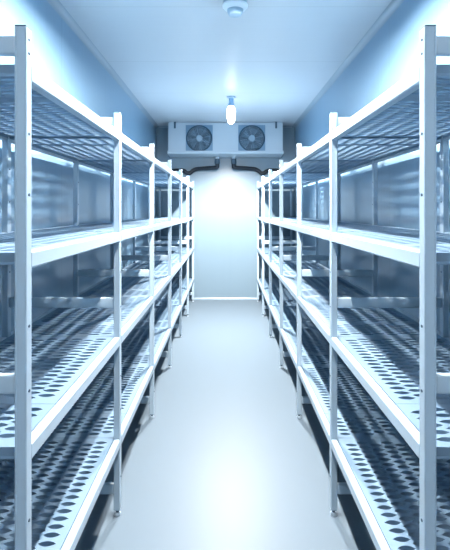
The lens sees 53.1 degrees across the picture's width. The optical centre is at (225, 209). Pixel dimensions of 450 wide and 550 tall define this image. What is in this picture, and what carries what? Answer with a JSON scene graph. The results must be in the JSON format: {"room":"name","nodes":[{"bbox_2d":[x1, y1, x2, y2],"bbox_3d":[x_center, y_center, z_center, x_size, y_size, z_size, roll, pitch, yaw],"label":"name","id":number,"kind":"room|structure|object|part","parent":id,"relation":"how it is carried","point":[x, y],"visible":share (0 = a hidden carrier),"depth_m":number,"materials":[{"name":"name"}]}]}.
{"room":"walk-in cold room","nodes":[
{"label":"walk-in cold room","id":0,"kind":"room"},
{"bbox_2d":[0,0,155,337],"bbox_3d":[-1.215,0.045,2.475,0.100,2.910,10.150,0,0,0],"label":"wall","id":1,"kind":"structure","parent":0,"point":[58,54],"depth_m":3.30,"materials":[{"name":"metal"}]},
{"bbox_2d":[47,0,157,127],"bbox_3d":[-1.143,-1.387,2.475,0.045,0.045,10.150,0,0,0],"label":"trim","id":2,"kind":"structure","parent":1,"relation":"attached to","point":[58,7],"depth_m":3.93,"materials":[{"name":"blue"}]},
{"bbox_2d":[75,300,375,549],"bbox_3d":[0.000,1.550,2.475,2.530,0.100,10.350,0,0,0],"label":"floor","id":3,"kind":"structure","parent":0,"point":[225,459],"depth_m":2.69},
{"bbox_2d":[0,25,193,549],"bbox_3d":[-0.805,0.510,4.281,0.582,1.980,6.234,0,0,0],"label":"shelving rack","id":4,"kind":"object","parent":3,"relation":"on","point":[75,376],"visible":1,"depth_m":2.11,"materials":[{"name":"white metal"}]},
{"bbox_3d":[-1.077,0.496,2.215,0.031,1.944,0.036,0,0,0],"label":"post","id":5,"kind":"part","parent":4,"relation":"part of","materials":[{"name":"silver metal"}]},
{"bbox_3d":[-0.805,-0.367,1.314,0.517,0.032,0.262,0,0,0],"label":"perforated panel","id":6,"kind":"part","parent":4,"relation":"part of","materials":[{"name":"white metal"}]},
{"bbox_3d":[-0.531,0.496,1.182,0.031,1.944,0.036,0,0,0],"label":"post","id":7,"kind":"part","parent":4,"relation":"part of","materials":[{"name":"white metal"}]},
{"bbox_3d":[-0.805,0.128,1.314,0.517,0.032,0.262,0,0,0],"label":"perforated panel","id":8,"kind":"part","parent":4,"relation":"part of","materials":[{"name":"white metal"}]},
{"bbox_3d":[-0.805,0.639,1.314,0.517,0.032,0.262,0,0,0],"label":"perforated panel","id":9,"kind":"part","parent":4,"relation":"part of","materials":[{"name":"silver metal"}]},
{"bbox_3d":[-0.805,0.128,1.831,0.517,0.032,0.767,0,0,0],"label":"perforated panel","id":10,"kind":"part","parent":4,"relation":"part of","materials":[{"name":"white metal"}]},
{"bbox_3d":[-0.805,-0.367,1.831,0.517,0.032,0.767,0,0,0],"label":"perforated panel","id":11,"kind":"part","parent":4,"relation":"part of","materials":[{"name":"white metal"}]},
{"bbox_3d":[-0.805,0.639,1.831,0.517,0.032,0.767,0,0,0],"label":"perforated panel","id":12,"kind":"part","parent":4,"relation":"part of","materials":[{"name":"white metal"}]},
{"bbox_3d":[-0.805,1.138,1.831,0.517,0.032,0.767,0,0,0],"label":"perforated panel","id":13,"kind":"part","parent":4,"relation":"part of","materials":[{"name":"silver metal"}]},
{"bbox_3d":[-0.805,-0.367,2.347,0.517,0.032,0.262,0,0,0],"label":"perforated panel","id":14,"kind":"part","parent":4,"relation":"part of","materials":[{"name":"white metal"}]},
{"bbox_3d":[-0.805,0.128,2.347,0.517,0.032,0.262,0,0,0],"label":"perforated panel","id":15,"kind":"part","parent":4,"relation":"part of","materials":[{"name":"white metal"}]},
{"bbox_3d":[-0.805,0.639,2.347,0.517,0.032,0.262,0,0,0],"label":"perforated panel","id":16,"kind":"part","parent":4,"relation":"part of","materials":[{"name":"white metal"}]},
{"bbox_3d":[-1.077,0.496,3.248,0.031,1.944,0.036,0,0,0],"label":"post","id":17,"kind":"part","parent":4,"relation":"part of","materials":[{"name":"white metal"}]},
{"bbox_3d":[-0.805,1.138,2.347,0.517,0.032,0.262,0,0,0],"label":"perforated panel","id":18,"kind":"part","parent":4,"relation":"part of","materials":[{"name":"silver metal"}]},
{"bbox_3d":[-0.805,-0.367,2.864,0.517,0.032,0.767,0,0,0],"label":"perforated panel","id":19,"kind":"part","parent":4,"relation":"part of","materials":[{"name":"white metal"}]},
{"bbox_3d":[-0.805,0.639,2.864,0.517,0.032,0.767,0,0,0],"label":"perforated panel","id":20,"kind":"part","parent":4,"relation":"part of","materials":[{"name":"silver metal"}]},
{"bbox_3d":[-0.805,0.128,2.864,0.517,0.032,0.767,0,0,0],"label":"perforated panel","id":21,"kind":"part","parent":4,"relation":"part of","materials":[{"name":"white metal"}]},
{"bbox_3d":[-0.805,1.138,2.864,0.517,0.032,0.767,0,0,0],"label":"perforated panel","id":22,"kind":"part","parent":4,"relation":"part of","materials":[{"name":"white metal"}]},
{"bbox_3d":[-1.077,0.496,4.281,0.031,1.944,0.036,0,0,0],"label":"post","id":23,"kind":"part","parent":4,"relation":"part of","materials":[{"name":"white metal"}]},
{"bbox_3d":[-0.805,-0.367,3.380,0.517,0.032,0.262,0,0,0],"label":"perforated panel","id":24,"kind":"part","parent":4,"relation":"part of","materials":[{"name":"white metal"}]},
{"bbox_3d":[-0.805,0.128,3.380,0.517,0.032,0.262,0,0,0],"label":"perforated panel","id":25,"kind":"part","parent":4,"relation":"part of","materials":[{"name":"white metal"}]},
{"bbox_3d":[-0.805,0.639,3.380,0.517,0.032,0.262,0,0,0],"label":"perforated panel","id":26,"kind":"part","parent":4,"relation":"part of","materials":[{"name":"silver metal"}]},
{"bbox_3d":[-0.531,0.496,2.215,0.031,1.944,0.036,0,0,0],"label":"post","id":27,"kind":"part","parent":4,"relation":"part of","materials":[{"name":"silver metal"}]},
{"bbox_3d":[-0.805,-0.367,3.897,0.517,0.032,0.767,0,0,0],"label":"perforated panel","id":28,"kind":"part","parent":4,"relation":"part of","materials":[{"name":"white metal"}]},
{"bbox_3d":[-0.805,0.639,3.897,0.517,0.032,0.767,0,0,0],"label":"perforated panel","id":29,"kind":"part","parent":4,"relation":"part of","materials":[{"name":"white metal"}]},
{"bbox_3d":[-0.805,1.138,3.380,0.517,0.032,0.262,0,0,0],"label":"perforated panel","id":30,"kind":"part","parent":4,"relation":"part of","materials":[{"name":"white metal"}]},
{"bbox_3d":[-0.805,0.128,3.897,0.517,0.032,0.767,0,0,0],"label":"perforated panel","id":31,"kind":"part","parent":4,"relation":"part of","materials":[{"name":"white metal"}]},
{"bbox_3d":[-1.077,0.496,5.314,0.031,1.944,0.036,0,0,0],"label":"post","id":32,"kind":"part","parent":4,"relation":"part of","materials":[{"name":"white metal"}]},
{"bbox_3d":[-0.805,-0.367,4.413,0.517,0.032,0.262,0,0,0],"label":"perforated panel","id":33,"kind":"part","parent":4,"relation":"part of","materials":[{"name":"white metal"}]},
{"bbox_3d":[-0.805,0.128,4.413,0.517,0.032,0.262,0,0,0],"label":"perforated panel","id":34,"kind":"part","parent":4,"relation":"part of","materials":[{"name":"white metal"}]},
{"bbox_3d":[-0.805,1.138,3.897,0.517,0.032,0.767,0,0,0],"label":"perforated panel","id":35,"kind":"part","parent":4,"relation":"part of","materials":[{"name":"white metal"}]},
{"bbox_3d":[-1.077,0.496,6.347,0.031,1.944,0.036,0,0,0],"label":"post","id":36,"kind":"part","parent":4,"relation":"part of","materials":[{"name":"white metal"}]},
{"bbox_3d":[-0.805,-0.367,4.929,0.517,0.032,0.767,0,0,0],"label":"perforated panel","id":37,"kind":"part","parent":4,"relation":"part of","materials":[{"name":"white metal"}]},
{"bbox_3d":[-0.805,1.138,4.413,0.517,0.032,0.262,0,0,0],"label":"perforated panel","id":38,"kind":"part","parent":4,"relation":"part of","materials":[{"name":"white metal"}]},
{"bbox_3d":[-0.531,0.496,3.248,0.031,1.944,0.036,0,0,0],"label":"post","id":39,"kind":"part","parent":4,"relation":"part of","materials":[{"name":"white metal"}]},
{"bbox_3d":[-0.805,0.128,4.929,0.517,0.032,0.767,0,0,0],"label":"perforated panel","id":40,"kind":"part","parent":4,"relation":"part of","materials":[{"name":"white metal"}]},
{"bbox_3d":[-0.805,0.639,4.929,0.517,0.032,0.767,0,0,0],"label":"perforated panel","id":41,"kind":"part","parent":4,"relation":"part of","materials":[{"name":"white metal"}]},
{"bbox_3d":[-0.805,-0.367,5.446,0.517,0.032,0.262,0,0,0],"label":"perforated panel","id":42,"kind":"part","parent":4,"relation":"part of","materials":[{"name":"white metal"}]},
{"bbox_3d":[-0.805,0.639,5.446,0.517,0.032,0.262,0,0,0],"label":"perforated panel","id":43,"kind":"part","parent":4,"relation":"part of","materials":[{"name":"white metal"}]},
{"bbox_3d":[-0.805,1.138,4.929,0.517,0.032,0.767,0,0,0],"label":"perforated panel","id":44,"kind":"part","parent":4,"relation":"part of","materials":[{"name":"silver metal"}]},
{"bbox_3d":[-1.077,0.496,7.380,0.031,1.944,0.036,0,0,0],"label":"post","id":45,"kind":"part","parent":4,"relation":"part of","materials":[{"name":"white metal"}]},
{"bbox_3d":[-0.805,0.639,4.413,0.517,0.032,0.262,0,0,0],"label":"perforated panel","id":46,"kind":"part","parent":4,"relation":"part of","materials":[{"name":"white metal"}]},
{"bbox_3d":[-0.805,-0.367,5.963,0.517,0.032,0.767,0,0,0],"label":"perforated panel","id":47,"kind":"part","parent":4,"relation":"part of","materials":[{"name":"white metal"}]},
{"bbox_3d":[-0.805,1.138,5.446,0.517,0.032,0.262,0,0,0],"label":"perforated panel","id":48,"kind":"part","parent":4,"relation":"part of","materials":[{"name":"silver metal"}]},
{"bbox_3d":[-0.531,0.496,4.281,0.031,1.944,0.036,0,0,0],"label":"post","id":49,"kind":"part","parent":4,"relation":"part of","materials":[{"name":"white metal"}]},
{"bbox_3d":[-0.805,0.639,6.479,0.517,0.032,0.262,0,0,0],"label":"perforated panel","id":50,"kind":"part","parent":4,"relation":"part of","materials":[{"name":"white metal"}]},
{"bbox_3d":[-0.805,0.639,5.963,0.517,0.032,0.767,0,0,0],"label":"perforated panel","id":51,"kind":"part","parent":4,"relation":"part of","materials":[{"name":"white metal"}]},
{"bbox_3d":[-0.805,1.138,5.963,0.517,0.032,0.767,0,0,0],"label":"perforated panel","id":52,"kind":"part","parent":4,"relation":"part of","materials":[{"name":"silver metal"}]},
{"bbox_3d":[-0.805,-0.367,6.995,0.517,0.032,0.767,0,0,0],"label":"perforated panel","id":53,"kind":"part","parent":4,"relation":"part of","materials":[{"name":"white metal"}]},
{"bbox_3d":[-0.805,0.639,6.995,0.517,0.032,0.767,0,0,0],"label":"perforated panel","id":54,"kind":"part","parent":4,"relation":"part of","materials":[{"name":"white metal"}]},
{"bbox_3d":[-0.805,1.138,6.479,0.517,0.032,0.262,0,0,0],"label":"perforated panel","id":55,"kind":"part","parent":4,"relation":"part of","materials":[{"name":"white metal"}]},
{"bbox_3d":[-0.805,1.138,6.995,0.517,0.032,0.767,0,0,0],"label":"perforated panel","id":56,"kind":"part","parent":4,"relation":"part of","materials":[{"name":"white metal"}]},
{"bbox_3d":[-0.531,0.496,5.314,0.031,1.944,0.036,0,0,0],"label":"post","id":57,"kind":"part","parent":4,"relation":"part of","materials":[{"name":"white metal"}]},
{"bbox_3d":[-0.531,0.496,6.347,0.031,1.944,0.036,0,0,0],"label":"post","id":58,"kind":"part","parent":4,"relation":"part of","materials":[{"name":"white metal"}]},
{"bbox_3d":[-0.531,0.496,7.380,0.031,1.944,0.036,0,0,0],"label":"post","id":59,"kind":"part","parent":4,"relation":"part of","materials":[{"name":"white metal"}]},
{"bbox_2d":[257,25,449,549],"bbox_3d":[0.805,0.510,4.281,0.582,1.980,6.234,0,0,0],"label":"shelving rack","id":60,"kind":"object","parent":3,"relation":"on","point":[374,375],"visible":1,"depth_m":2.11,"materials":[{"name":"white metal"}]},
{"bbox_3d":[0.531,0.496,7.380,0.031,1.944,0.036,0,0,0],"label":"post","id":61,"kind":"part","parent":60,"relation":"part of","materials":[{"name":"white metal"}]},
{"bbox_3d":[0.531,0.496,6.347,0.031,1.944,0.036,0,0,0],"label":"post","id":62,"kind":"part","parent":60,"relation":"part of","materials":[{"name":"white metal"}]},
{"bbox_3d":[0.531,0.496,5.314,0.031,1.944,0.036,0,0,0],"label":"post","id":63,"kind":"part","parent":60,"relation":"part of","materials":[{"name":"white metal"}]},
{"bbox_3d":[0.805,1.138,6.995,0.517,0.032,0.767,0,0,0],"label":"perforated panel","id":64,"kind":"part","parent":60,"relation":"part of","materials":[{"name":"white metal"}]},
{"bbox_3d":[0.805,1.138,6.479,0.517,0.032,0.262,0,0,0],"label":"perforated panel","id":65,"kind":"part","parent":60,"relation":"part of","materials":[{"name":"white metal"}]},
{"bbox_3d":[0.805,0.639,6.995,0.517,0.032,0.767,0,0,0],"label":"perforated panel","id":66,"kind":"part","parent":60,"relation":"part of","materials":[{"name":"white metal"}]},
{"bbox_3d":[0.805,-0.367,6.995,0.517,0.032,0.767,0,0,0],"label":"perforated panel","id":67,"kind":"part","parent":60,"relation":"part of","materials":[{"name":"white metal"}]},
{"bbox_3d":[0.805,0.639,6.479,0.517,0.032,0.262,0,0,0],"label":"perforated panel","id":68,"kind":"part","parent":60,"relation":"part of","materials":[{"name":"white metal"}]},
{"bbox_3d":[0.805,0.639,5.963,0.517,0.032,0.767,0,0,0],"label":"perforated panel","id":69,"kind":"part","parent":60,"relation":"part of","materials":[{"name":"white metal"}]},
{"bbox_3d":[0.805,1.138,5.963,0.517,0.032,0.767,0,0,0],"label":"perforated panel","id":70,"kind":"part","parent":60,"relation":"part of","materials":[{"name":"silver metal"}]},
{"bbox_3d":[0.531,0.496,4.281,0.031,1.944,0.036,0,0,0],"label":"post","id":71,"kind":"part","parent":60,"relation":"part of","materials":[{"name":"white metal"}]},
{"bbox_3d":[0.805,1.138,5.446,0.517,0.032,0.262,0,0,0],"label":"perforated panel","id":72,"kind":"part","parent":60,"relation":"part of","materials":[{"name":"silver metal"}]},
{"bbox_3d":[0.805,-0.367,5.963,0.517,0.032,0.767,0,0,0],"label":"perforated panel","id":73,"kind":"part","parent":60,"relation":"part of","materials":[{"name":"white metal"}]},
{"bbox_3d":[0.805,0.639,4.413,0.517,0.032,0.262,0,0,0],"label":"perforated panel","id":74,"kind":"part","parent":60,"relation":"part of","materials":[{"name":"white metal"}]},
{"bbox_3d":[1.077,0.496,7.380,0.031,1.944,0.036,0,0,0],"label":"post","id":75,"kind":"part","parent":60,"relation":"part of","materials":[{"name":"white metal"}]},
{"bbox_3d":[0.805,1.138,4.929,0.517,0.032,0.767,0,0,0],"label":"perforated panel","id":76,"kind":"part","parent":60,"relation":"part of","materials":[{"name":"white metal"}]},
{"bbox_3d":[0.805,0.639,5.446,0.517,0.032,0.262,0,0,0],"label":"perforated panel","id":77,"kind":"part","parent":60,"relation":"part of","materials":[{"name":"white metal"}]},
{"bbox_3d":[0.805,-0.367,5.446,0.517,0.032,0.262,0,0,0],"label":"perforated panel","id":78,"kind":"part","parent":60,"relation":"part of","materials":[{"name":"white metal"}]},
{"bbox_3d":[0.805,0.128,4.929,0.517,0.032,0.767,0,0,0],"label":"perforated panel","id":79,"kind":"part","parent":60,"relation":"part of","materials":[{"name":"white metal"}]},
{"bbox_3d":[0.805,0.639,4.929,0.517,0.032,0.767,0,0,0],"label":"perforated panel","id":80,"kind":"part","parent":60,"relation":"part of","materials":[{"name":"white metal"}]},
{"bbox_3d":[0.531,0.496,3.248,0.031,1.944,0.036,0,0,0],"label":"post","id":81,"kind":"part","parent":60,"relation":"part of","materials":[{"name":"white metal"}]},
{"bbox_3d":[0.805,1.138,4.413,0.517,0.032,0.262,0,0,0],"label":"perforated panel","id":82,"kind":"part","parent":60,"relation":"part of","materials":[{"name":"white metal"}]},
{"bbox_3d":[0.805,-0.367,4.929,0.517,0.032,0.767,0,0,0],"label":"perforated panel","id":83,"kind":"part","parent":60,"relation":"part of","materials":[{"name":"white metal"}]},
{"bbox_3d":[1.077,0.496,6.347,0.031,1.944,0.036,0,0,0],"label":"post","id":84,"kind":"part","parent":60,"relation":"part of","materials":[{"name":"white metal"}]},
{"bbox_3d":[0.805,0.128,4.413,0.517,0.032,0.262,0,0,0],"label":"perforated panel","id":85,"kind":"part","parent":60,"relation":"part of","materials":[{"name":"white metal"}]},
{"bbox_3d":[0.805,1.138,3.897,0.517,0.032,0.767,0,0,0],"label":"perforated panel","id":86,"kind":"part","parent":60,"relation":"part of","materials":[{"name":"white metal"}]},
{"bbox_3d":[0.805,-0.367,4.413,0.517,0.032,0.262,0,0,0],"label":"perforated panel","id":87,"kind":"part","parent":60,"relation":"part of","materials":[{"name":"white metal"}]},
{"bbox_3d":[1.077,0.496,5.314,0.031,1.944,0.036,0,0,0],"label":"post","id":88,"kind":"part","parent":60,"relation":"part of","materials":[{"name":"white metal"}]},
{"bbox_3d":[0.805,0.128,3.897,0.517,0.032,0.767,0,0,0],"label":"perforated panel","id":89,"kind":"part","parent":60,"relation":"part of","materials":[{"name":"white metal"}]},
{"bbox_3d":[0.805,1.138,3.380,0.517,0.032,0.262,0,0,0],"label":"perforated panel","id":90,"kind":"part","parent":60,"relation":"part of","materials":[{"name":"white metal"}]},
{"bbox_3d":[0.805,0.639,3.897,0.517,0.032,0.767,0,0,0],"label":"perforated panel","id":91,"kind":"part","parent":60,"relation":"part of","materials":[{"name":"white metal"}]},
{"bbox_3d":[0.805,-0.367,3.897,0.517,0.032,0.767,0,0,0],"label":"perforated panel","id":92,"kind":"part","parent":60,"relation":"part of","materials":[{"name":"white metal"}]},
{"bbox_3d":[0.531,0.496,2.215,0.031,1.944,0.036,0,0,0],"label":"post","id":93,"kind":"part","parent":60,"relation":"part of","materials":[{"name":"silver metal"}]},
{"bbox_3d":[0.805,0.639,3.380,0.517,0.032,0.262,0,0,0],"label":"perforated panel","id":94,"kind":"part","parent":60,"relation":"part of","materials":[{"name":"silver metal"}]},
{"bbox_3d":[0.805,-0.367,3.380,0.517,0.032,0.262,0,0,0],"label":"perforated panel","id":95,"kind":"part","parent":60,"relation":"part of","materials":[{"name":"white metal"}]},
{"bbox_3d":[0.805,0.128,3.380,0.517,0.032,0.262,0,0,0],"label":"perforated panel","id":96,"kind":"part","parent":60,"relation":"part of","materials":[{"name":"white metal"}]},
{"bbox_3d":[1.077,0.496,4.281,0.031,1.944,0.036,0,0,0],"label":"post","id":97,"kind":"part","parent":60,"relation":"part of","materials":[{"name":"white metal"}]},
{"bbox_3d":[0.805,1.138,2.864,0.517,0.032,0.767,0,0,0],"label":"perforated panel","id":98,"kind":"part","parent":60,"relation":"part of","materials":[{"name":"silver metal"}]},
{"bbox_3d":[0.805,0.128,2.864,0.517,0.032,0.767,0,0,0],"label":"perforated panel","id":99,"kind":"part","parent":60,"relation":"part of","materials":[{"name":"white metal"}]},
{"bbox_3d":[0.805,0.639,2.864,0.517,0.032,0.767,0,0,0],"label":"perforated panel","id":100,"kind":"part","parent":60,"relation":"part of","materials":[{"name":"silver metal"}]},
{"bbox_3d":[0.805,-0.367,2.864,0.517,0.032,0.767,0,0,0],"label":"perforated panel","id":101,"kind":"part","parent":60,"relation":"part of","materials":[{"name":"white metal"}]},
{"bbox_3d":[0.805,1.138,2.347,0.517,0.032,0.262,0,0,0],"label":"perforated panel","id":102,"kind":"part","parent":60,"relation":"part of","materials":[{"name":"silver metal"}]},
{"bbox_3d":[1.077,0.496,3.248,0.031,1.944,0.036,0,0,0],"label":"post","id":103,"kind":"part","parent":60,"relation":"part of","materials":[{"name":"white metal"}]},
{"bbox_3d":[0.805,0.128,2.347,0.517,0.032,0.262,0,0,0],"label":"perforated panel","id":104,"kind":"part","parent":60,"relation":"part of","materials":[{"name":"white metal"}]},
{"bbox_3d":[0.805,0.639,2.347,0.517,0.032,0.262,0,0,0],"label":"perforated panel","id":105,"kind":"part","parent":60,"relation":"part of","materials":[{"name":"white metal"}]},
{"bbox_3d":[0.805,-0.367,2.347,0.517,0.032,0.262,0,0,0],"label":"perforated panel","id":106,"kind":"part","parent":60,"relation":"part of","materials":[{"name":"white metal"}]},
{"bbox_3d":[0.805,0.639,1.831,0.517,0.032,0.767,0,0,0],"label":"perforated panel","id":107,"kind":"part","parent":60,"relation":"part of","materials":[{"name":"white metal"}]},
{"bbox_3d":[0.805,1.138,1.831,0.517,0.032,0.767,0,0,0],"label":"perforated panel","id":108,"kind":"part","parent":60,"relation":"part of","materials":[{"name":"silver metal"}]},
{"bbox_3d":[0.805,-0.367,1.831,0.517,0.032,0.767,0,0,0],"label":"perforated panel","id":109,"kind":"part","parent":60,"relation":"part of","materials":[{"name":"white metal"}]},
{"bbox_3d":[0.805,0.128,1.831,0.517,0.032,0.767,0,0,0],"label":"perforated panel","id":110,"kind":"part","parent":60,"relation":"part of","materials":[{"name":"white metal"}]},
{"bbox_3d":[0.805,0.639,1.314,0.517,0.032,0.262,0,0,0],"label":"perforated panel","id":111,"kind":"part","parent":60,"relation":"part of","materials":[{"name":"silver metal"}]},
{"bbox_3d":[0.805,0.128,1.314,0.517,0.032,0.262,0,0,0],"label":"perforated panel","id":112,"kind":"part","parent":60,"relation":"part of","materials":[{"name":"white metal"}]},
{"bbox_3d":[0.531,0.496,1.182,0.031,1.944,0.036,0,0,0],"label":"post","id":113,"kind":"part","parent":60,"relation":"part of","materials":[{"name":"white metal"}]},
{"bbox_3d":[0.805,-0.367,1.314,0.517,0.032,0.262,0,0,0],"label":"perforated panel","id":114,"kind":"part","parent":60,"relation":"part of","materials":[{"name":"white metal"}]},
{"bbox_3d":[1.077,0.496,2.215,0.031,1.944,0.036,0,0,0],"label":"post","id":115,"kind":"part","parent":60,"relation":"part of","materials":[{"name":"silver metal"}]},
{"bbox_2d":[59,0,391,125],"bbox_3d":[0.000,-1.460,2.475,2.530,0.100,10.350,0,0,0],"label":"ceiling","id":116,"kind":"structure","parent":0,"point":[182,60],"depth_m":3.93,"materials":[{"name":"white paint"}]},
{"bbox_2d":[167,122,283,158],"bbox_3d":[0.000,-1.127,7.348,1.852,0.565,0.374,0,0,0],"label":"evaporator unit","id":117,"kind":"object","parent":116,"relation":"hanging from","point":[185,140],"visible":1,"depth_m":7.20,"materials":[{"name":"grey metal"}]},
{"bbox_2d":[171,159,219,174],"bbox_3d":[-0.626,-0.711,7.494,1.082,0.268,0.135,0,0,6],"label":"hose","id":118,"kind":"object","parent":117,"relation":"attached to","point":[217,161],"visible":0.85,"depth_m":7.47,"materials":[{"name":"black rubber"}]},
{"bbox_3d":[-0.420,-1.144,7.197,0.432,0.428,0.006,0,0,0],"label":"fan plate","id":119,"kind":"part","parent":117,"relation":"part of","materials":[{"name":"blue"}]},
{"bbox_2d":[167,151,283,157],"bbox_3d":[0.000,-0.910,7.353,1.852,0.070,0.365,0,0,0],"label":"drip tray","id":120,"kind":"object","parent":117,"relation":"on","point":[172,154],"depth_m":7.25,"materials":[{"name":"grey metal"}]},
{"bbox_3d":[0.420,-1.144,7.197,0.432,0.428,0.006,0,0,0],"label":"fan plate","id":121,"kind":"part","parent":117,"relation":"part of","materials":[{"name":"blue"}]},
{"bbox_2d":[231,159,279,174],"bbox_3d":[0.626,-0.711,7.494,1.082,0.268,0.135,0,0,-6],"label":"hose","id":122,"kind":"object","parent":117,"relation":"attached to","point":[233,161],"visible":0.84,"depth_m":7.47,"materials":[{"name":"black rubber"}]},
{"bbox_2d":[227,96,234,123],"bbox_3d":[0.070,-1.239,5.600,0.105,0.342,0.105,0,0,19],"label":"ceiling lamp","id":123,"kind":"object","parent":116,"relation":"hanging from","point":[231,109],"visible":1,"depth_m":5.56,"materials":[{"name":"white glass"}]},
{"bbox_2d":[228,98,233,105],"bbox_3d":[0.070,-1.338,5.600,0.080,0.096,0.080,0,0,0],"label":"socket","id":124,"kind":"object","parent":123,"relation":"attached to","point":[231,100],"depth_m":5.57,"materials":[{"name":"blue"}]},
{"bbox_3d":[0.070,-1.179,5.600,0.106,0.222,0.106,0,0,0],"label":"bulb","id":125,"kind":"part","parent":123,"relation":"part of","materials":[{"name":"white glass"}]},
{"bbox_2d":[222,0,247,17],"bbox_3d":[0.065,-1.353,3.020,0.172,0.113,0.172,0,0,0],"label":"smoke detector","id":126,"kind":"object","parent":116,"relation":"attached to","point":[234,8],"visible":1,"depth_m":2.98,"materials":[{"name":"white plastic"}]},
{"bbox_2d":[156,126,294,297],"bbox_3d":[0.000,0.045,7.600,2.530,2.910,0.100,0,0,0],"label":"wall","id":127,"kind":"structure","parent":0,"point":[225,197],"depth_m":7.55,"materials":[{"name":"white paint"}]},
{"bbox_2d":[186,298,264,299],"bbox_3d":[0.000,1.485,7.535,2.330,0.030,0.030,0,0,0],"label":"baseboard","id":128,"kind":"structure","parent":127,"relation":"attached to","point":[186,298],"depth_m":7.53,"materials":[{"name":"white"}]},
{"bbox_2d":[159,126,291,127],"bbox_3d":[0.000,-1.395,7.535,2.240,0.030,0.030,0,0,0],"label":"trim","id":129,"kind":"structure","parent":127,"relation":"attached to","point":[159,126],"depth_m":7.54,"materials":[{"name":"blue"}]},
{"bbox_2d":[295,0,449,336],"bbox_3d":[1.215,0.045,2.475,0.100,2.910,10.150,0,0,0],"label":"wall","id":130,"kind":"structure","parent":0,"point":[392,54],"depth_m":3.34,"materials":[{"name":"metal"}]},
{"bbox_2d":[293,0,403,127],"bbox_3d":[1.143,-1.387,2.475,0.045,0.045,10.150,0,0,0],"label":"trim","id":131,"kind":"structure","parent":130,"relation":"attached to","point":[392,7],"depth_m":3.93,"materials":[{"name":"blue"}]}
]}

